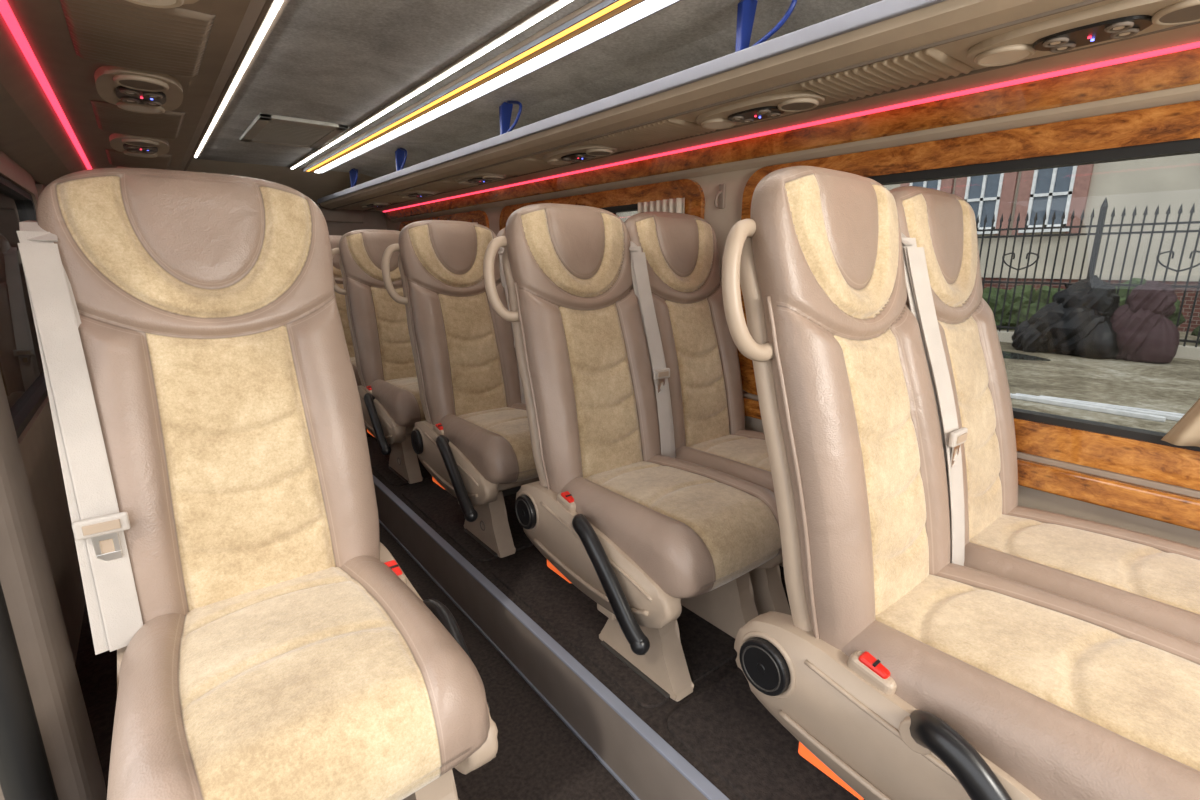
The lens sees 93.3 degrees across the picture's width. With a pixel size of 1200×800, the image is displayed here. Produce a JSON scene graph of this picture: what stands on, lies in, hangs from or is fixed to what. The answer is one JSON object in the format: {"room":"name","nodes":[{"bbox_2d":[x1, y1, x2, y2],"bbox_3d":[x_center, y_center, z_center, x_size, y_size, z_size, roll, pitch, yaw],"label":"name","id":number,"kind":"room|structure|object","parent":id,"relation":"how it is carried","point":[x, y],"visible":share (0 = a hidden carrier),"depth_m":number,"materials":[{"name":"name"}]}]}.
{"room":"vehicle interior","nodes":[
{"label":"vehicle interior","id":0,"kind":"room"},
{"bbox_2d":[0,179,85,799],"bbox_3d":[-2.320,-0.403,2.377,0.060,1.804,4.150,-11,17,-37],"label":"wall","id":1,"kind":"structure","parent":0,"point":[46,481],"depth_m":1.64,"materials":[{"name":"plastic"}]},
{"bbox_2d":[0,150,53,479],"bbox_3d":[-1.772,-0.333,1.724,0.052,0.821,1.600,-11,17,-37],"label":"window","id":2,"kind":"structure","parent":1,"relation":"in","point":[21,367],"depth_m":1.71,"materials":[{"name":"black glass"}]},
{"bbox_2d":[0,582,57,799],"bbox_3d":[-0.982,0.191,0.862,0.072,1.361,0.058,1,14,5],"label":"seal","id":3,"kind":"object","parent":1,"relation":"attached to","point":[25,772],"visible":1,"depth_m":0.94,"materials":[{"name":"black rubber"}]},
{"bbox_2d":[35,184,45,195],"bbox_3d":[-2.857,-0.659,3.058,0.052,0.821,1.600,-11,17,-37],"label":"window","id":4,"kind":"structure","parent":1,"relation":"in","point":[39,187],"depth_m":2.40,"materials":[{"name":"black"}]},
{"bbox_2d":[0,372,106,799],"bbox_3d":[-1.067,0.149,0.995,0.092,1.380,0.284,-11,17,-37],"label":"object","id":5,"kind":"structure","parent":1,"relation":"attached to","point":[26,578],"depth_m":1.00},
{"bbox_2d":[0,0,273,185],"bbox_3d":[-1.685,-0.903,1.951,0.554,0.170,5.000,-11,17,-37],"label":"luggage rack","id":6,"kind":"object","parent":1,"relation":"attached to","point":[85,84],"visible":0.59,"depth_m":1.30,"materials":[{"name":"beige plastic"}]},
{"bbox_2d":[194,0,288,157],"bbox_3d":[-0.685,-0.970,1.272,0.042,0.018,5.950,-11,17,-37],"label":"led strip","id":7,"kind":"object","parent":6,"relation":"attached to","point":[277,7],"depth_m":1.86,"materials":[{"name":"white plastic"}]},
{"bbox_2d":[315,203,385,235],"bbox_3d":[-2.755,-0.875,4.623,2.220,2.050,0.130,-11,17,-37],"label":"wall","id":8,"kind":"structure","parent":0,"point":[340,222],"depth_m":4.92,"materials":[{"name":"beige plastic"}]},
{"bbox_2d":[75,437,744,799],"bbox_3d":[-0.589,0.724,2.190,2.220,0.296,7.000,-11,17,-37],"label":"floor","id":9,"kind":"structure","parent":0,"point":[538,757],"depth_m":1.52,"materials":[{"name":"carpet"}]},
{"bbox_2d":[16,168,497,799],"bbox_3d":[-0.579,0.214,1.012,0.562,1.244,0.821,-11,17,-37],"label":"passenger seat","id":10,"kind":"object","parent":9,"relation":"on","point":[202,388],"visible":1,"depth_m":1.01,"materials":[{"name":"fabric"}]},
{"bbox_2d":[367,438,431,485],"bbox_3d":[-0.898,0.277,3.377,0.945,0.010,0.840,-11,17,-37],"label":"floor mat","id":11,"kind":"object","parent":9,"relation":"on","point":[379,462],"visible":0.19,"depth_m":3.03,"materials":[{"name":"carpet"}]},
{"bbox_2d":[331,229,425,483],"bbox_3d":[-1.028,-0.275,3.020,0.560,1.245,0.826,-11,17,-37],"label":"passenger seat","id":12,"kind":"object","parent":11,"relation":"on","point":[391,405],"visible":0.6,"depth_m":3.04,"materials":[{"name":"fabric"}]},
{"bbox_2d":[402,482,533,561],"bbox_3d":[-0.328,0.448,2.675,0.945,0.010,0.840,-11,17,-37],"label":"floor mat","id":13,"kind":"object","parent":9,"relation":"on","point":[437,504],"visible":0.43,"depth_m":2.44,"materials":[{"name":"carpet"}]},
{"bbox_2d":[381,220,538,557],"bbox_3d":[-0.458,-0.104,2.319,0.560,1.245,0.826,-11,17,-37],"label":"passenger seat","id":14,"kind":"object","parent":13,"relation":"on","point":[474,439],"visible":0.83,"depth_m":2.35,"materials":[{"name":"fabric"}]},
{"bbox_2d":[496,228,504,248],"bbox_3d":[-0.095,-0.175,2.609,0.485,1.245,0.822,-11,17,-37],"label":"passenger seat","id":15,"kind":"object","parent":13,"relation":"on","point":[501,232],"visible":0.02,"depth_m":2.61,"materials":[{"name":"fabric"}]},
{"bbox_2d":[372,474,729,799],"bbox_3d":[-0.571,0.670,2.184,0.034,0.202,6.990,-11,17,-37],"label":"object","id":16,"kind":"structure","parent":9,"relation":"on","point":[647,767],"depth_m":1.61,"materials":[{"name":"metal"}]},
{"bbox_2d":[492,550,790,707],"bbox_3d":[0.230,0.615,1.989,0.945,0.010,0.840,-11,17,-37],"label":"floor mat","id":17,"kind":"object","parent":9,"relation":"on","point":[565,608],"visible":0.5,"depth_m":1.70,"materials":[{"name":"carpet"}]},
{"bbox_2d":[483,203,782,701],"bbox_3d":[0.100,0.063,1.632,0.560,1.245,0.826,-11,17,-37],"label":"passenger seat","id":18,"kind":"object","parent":17,"relation":"on","point":[644,532],"visible":0.99,"depth_m":1.65,"materials":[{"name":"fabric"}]},
{"bbox_2d":[624,211,791,614],"bbox_3d":[0.463,-0.008,1.923,0.485,1.245,0.822,-11,17,-37],"label":"passenger seat","id":19,"kind":"object","parent":17,"relation":"on","point":[700,351],"visible":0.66,"depth_m":2.00,"materials":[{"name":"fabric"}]},
{"bbox_2d":[667,668,864,799],"bbox_3d":[0.775,0.779,1.318,0.945,0.010,0.840,-11,17,-37],"label":"floor mat","id":20,"kind":"object","parent":9,"relation":"on","point":[726,726],"visible":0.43,"depth_m":1.29,"materials":[{"name":"carpet"}]},
{"bbox_2d":[722,166,1199,799],"bbox_3d":[0.646,0.226,0.962,0.560,1.245,0.826,-11,17,-37],"label":"passenger seat","id":21,"kind":"object","parent":20,"relation":"on","point":[899,668],"visible":1,"depth_m":0.98,"materials":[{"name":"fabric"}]},
{"bbox_2d":[889,186,1199,643],"bbox_3d":[1.008,0.155,1.252,0.485,1.245,0.822,-11,17,-37],"label":"passenger seat","id":22,"kind":"object","parent":20,"relation":"on","point":[1153,581],"visible":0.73,"depth_m":1.31,"materials":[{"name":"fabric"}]},
{"bbox_3d":[-1.469,0.106,4.078,0.945,0.010,0.840,-11,17,-37],"label":"floor mat","id":23,"kind":"object","parent":9,"relation":"on","visible":0},
{"bbox_2d":[329,235,367,435],"bbox_3d":[-1.598,-0.446,3.721,0.560,1.245,0.826,-11,17,-37],"label":"passenger seat","id":24,"kind":"object","parent":23,"relation":"on","point":[334,239],"visible":0.04,"depth_m":3.81,"materials":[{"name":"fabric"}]},
{"bbox_2d":[186,0,881,202],"bbox_3d":[-0.589,-1.056,1.756,2.220,0.360,7.000,-11,17,-37],"label":"ceiling","id":25,"kind":"structure","parent":0,"point":[332,61],"depth_m":1.92,"materials":[{"name":"grey plastic"}]},
{"bbox_2d":[240,113,348,148],"bbox_3d":[-1.581,-1.368,2.906,0.380,0.018,0.660,-11,17,-37],"label":"ceiling hatch","id":26,"kind":"object","parent":25,"relation":"in","point":[265,128],"visible":1,"depth_m":2.84,"materials":[{"name":"plastic"}]},
{"bbox_2d":[349,168,357,186],"bbox_3d":[-1.725,-1.569,4.028,0.066,0.161,0.171,-11,17,-37],"label":"bracket","id":27,"kind":"object","parent":25,"relation":"attached to","point":[353,173],"visible":0.83,"depth_m":4.06,"materials":[{"name":"blue paint"}]},
{"bbox_2d":[395,148,406,170],"bbox_3d":[-1.137,-1.393,3.304,0.066,0.161,0.171,-11,17,-37],"label":"bracket","id":28,"kind":"object","parent":25,"relation":"attached to","point":[400,160],"visible":0.86,"depth_m":3.34,"materials":[{"name":"blue paint"}]},
{"bbox_2d":[289,0,681,173],"bbox_3d":[-0.214,-1.075,1.728,0.220,0.030,6.100,-11,17,-37],"label":"ceiling light","id":29,"kind":"object","parent":25,"relation":"attached to","point":[596,20],"depth_m":1.87,"materials":[{"name":"white plastic"}]},
{"bbox_2d":[499,100,521,134],"bbox_3d":[-0.349,-1.156,2.336,0.066,0.161,0.171,-11,17,-37],"label":"bracket","id":30,"kind":"object","parent":25,"relation":"attached to","point":[505,109],"visible":0.8,"depth_m":2.37,"materials":[{"name":"blue paint"}]},
{"bbox_2d":[735,0,796,51],"bbox_3d":[0.419,-0.926,1.390,0.066,0.161,0.171,-11,17,-37],"label":"bracket","id":31,"kind":"object","parent":25,"relation":"attached to","point":[746,9],"visible":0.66,"depth_m":1.43,"materials":[{"name":"blue paint"}]},
{"bbox_2d":[385,100,1199,547],"bbox_3d":[0.259,-0.455,2.591,0.060,1.804,7.000,-11,17,-37],"label":"wall","id":32,"kind":"structure","parent":0,"point":[722,220],"depth_m":1.55,"materials":[{"name":"beige plastic"}]},
{"bbox_2d":[399,210,488,230],"bbox_3d":[-1.203,-0.968,4.328,0.052,0.821,1.600,-11,17,-37],"label":"window","id":33,"kind":"structure","parent":32,"relation":"in","point":[479,216],"depth_m":3.85,"materials":[{"name":"brown wood"}]},
{"bbox_2d":[499,179,704,229],"bbox_3d":[-0.090,-0.634,2.959,0.052,0.821,1.650,-11,17,-37],"label":"window","id":34,"kind":"structure","parent":32,"relation":"in","point":[616,201],"depth_m":2.54,"materials":[{"name":"brown wood"}]},
{"bbox_2d":[638,198,684,213],"bbox_3d":[0.247,-0.527,2.465,0.026,0.646,0.292,-11,17,-37],"label":"curtain","id":35,"kind":"object","parent":34,"relation":"hanging from","point":[676,205],"visible":0.09,"depth_m":2.36,"materials":[{"name":"fabric"}]},
{"bbox_2d":[714,183,725,208],"bbox_3d":[0.455,-0.780,2.164,0.049,0.090,0.025,-11,17,-37],"label":"coat hook","id":36,"kind":"object","parent":32,"relation":"attached to","point":[722,187],"visible":1,"depth_m":2.16,"materials":[{"name":"beige plastic"}]},
{"bbox_2d":[317,0,1199,222],"bbox_3d":[0.029,-0.967,2.214,0.595,0.170,6.700,-11,17,-37],"label":"luggage rack","id":37,"kind":"object","parent":32,"relation":"attached to","point":[884,73],"visible":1,"depth_m":1.44,"materials":[{"name":"metal"}]},
{"bbox_2d":[737,100,1199,490],"bbox_3d":[1.298,-0.218,1.251,0.052,0.821,2.430,-11,17,-37],"label":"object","id":38,"kind":"structure","parent":32,"relation":"in","point":[1174,129],"depth_m":1.40,"materials":[{"name":"brown wood"}]},
{"bbox_2d":[1161,398,1199,446],"bbox_3d":[1.393,-0.184,1.058,0.026,0.647,0.396,-11,17,-37],"label":"curtain","id":39,"kind":"object","parent":38,"relation":"hanging from","point":[1186,432],"visible":1,"depth_m":1.25,"materials":[{"name":"fabric"}]},
{"bbox_2d":[743,391,1199,530],"bbox_3d":[0.215,-0.091,2.645,0.049,0.084,6.800,-11,17,-37],"label":"trim","id":40,"kind":"structure","parent":32,"relation":"attached to","point":[1168,503],"depth_m":1.37,"materials":[{"name":"brown wood"}]},
{"label":"outside","id":41,"kind":"structure","parent":0,"visible":0},
{"bbox_2d":[997,329,1199,432],"bbox_3d":[1.650,-1.821,14.013,100.000,0.100,100.000,-11,17,-37],"label":"ground","id":42,"kind":"structure","parent":41,"point":[1174,386],"depth_m":7.19,"materials":[{"name":"grey concrete"}]},
{"bbox_2d":[620,153,1199,331],"bbox_3d":[10.702,-6.936,14.878,1.250,9.430,40.000,-11,17,-37],"label":"house","id":43,"kind":"structure","parent":42,"relation":"on","point":[1174,181],"depth_m":13.48,"materials":[{"name":"beige paint"}]},
{"bbox_2d":[1002,351,1050,360],"bbox_3d":[6.523,-0.805,9.644,0.911,0.016,1.921,-11,17,-37],"label":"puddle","id":44,"kind":"object","parent":42,"relation":"on","point":[1008,355],"visible":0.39,"depth_m":9.11,"materials":[{"name":"liquid"}]},
{"bbox_2d":[976,197,1199,359],"bbox_3d":[7.737,-2.434,10.913,0.300,2.560,20.065,-11,17,-37],"label":"iron fence","id":45,"kind":"object","parent":42,"relation":"on","point":[1184,351],"visible":0.23,"depth_m":9.79,"materials":[{"name":"black metal"}]},
{"bbox_2d":[982,278,1199,343],"bbox_3d":[9.449,-2.292,12.857,1.919,1.433,9.552,-11,17,-37],"label":"shrub","id":46,"kind":"object","parent":42,"relation":"on","point":[1123,290],"visible":0.15,"depth_m":12.60,"materials":[{"name":"green plant"}]},
{"bbox_2d":[1011,275,1179,363],"bbox_3d":[8.042,-1.363,9.217,0.972,1.303,2.086,-11,17,-37],"label":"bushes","id":47,"kind":"object","parent":42,"relation":"on","point":[1086,318],"visible":1,"depth_m":8.94,"materials":[{"name":"black plastic"}]},
{"bbox_2d":[1010,393,1184,421],"bbox_3d":[5.181,0.081,5.894,1.872,0.050,0.326,13,19,43],"label":"planks","id":48,"kind":"object","parent":42,"relation":"on","point":[1154,415],"visible":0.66,"depth_m":5.83,"materials":[{"name":"white wood"}]}
]}

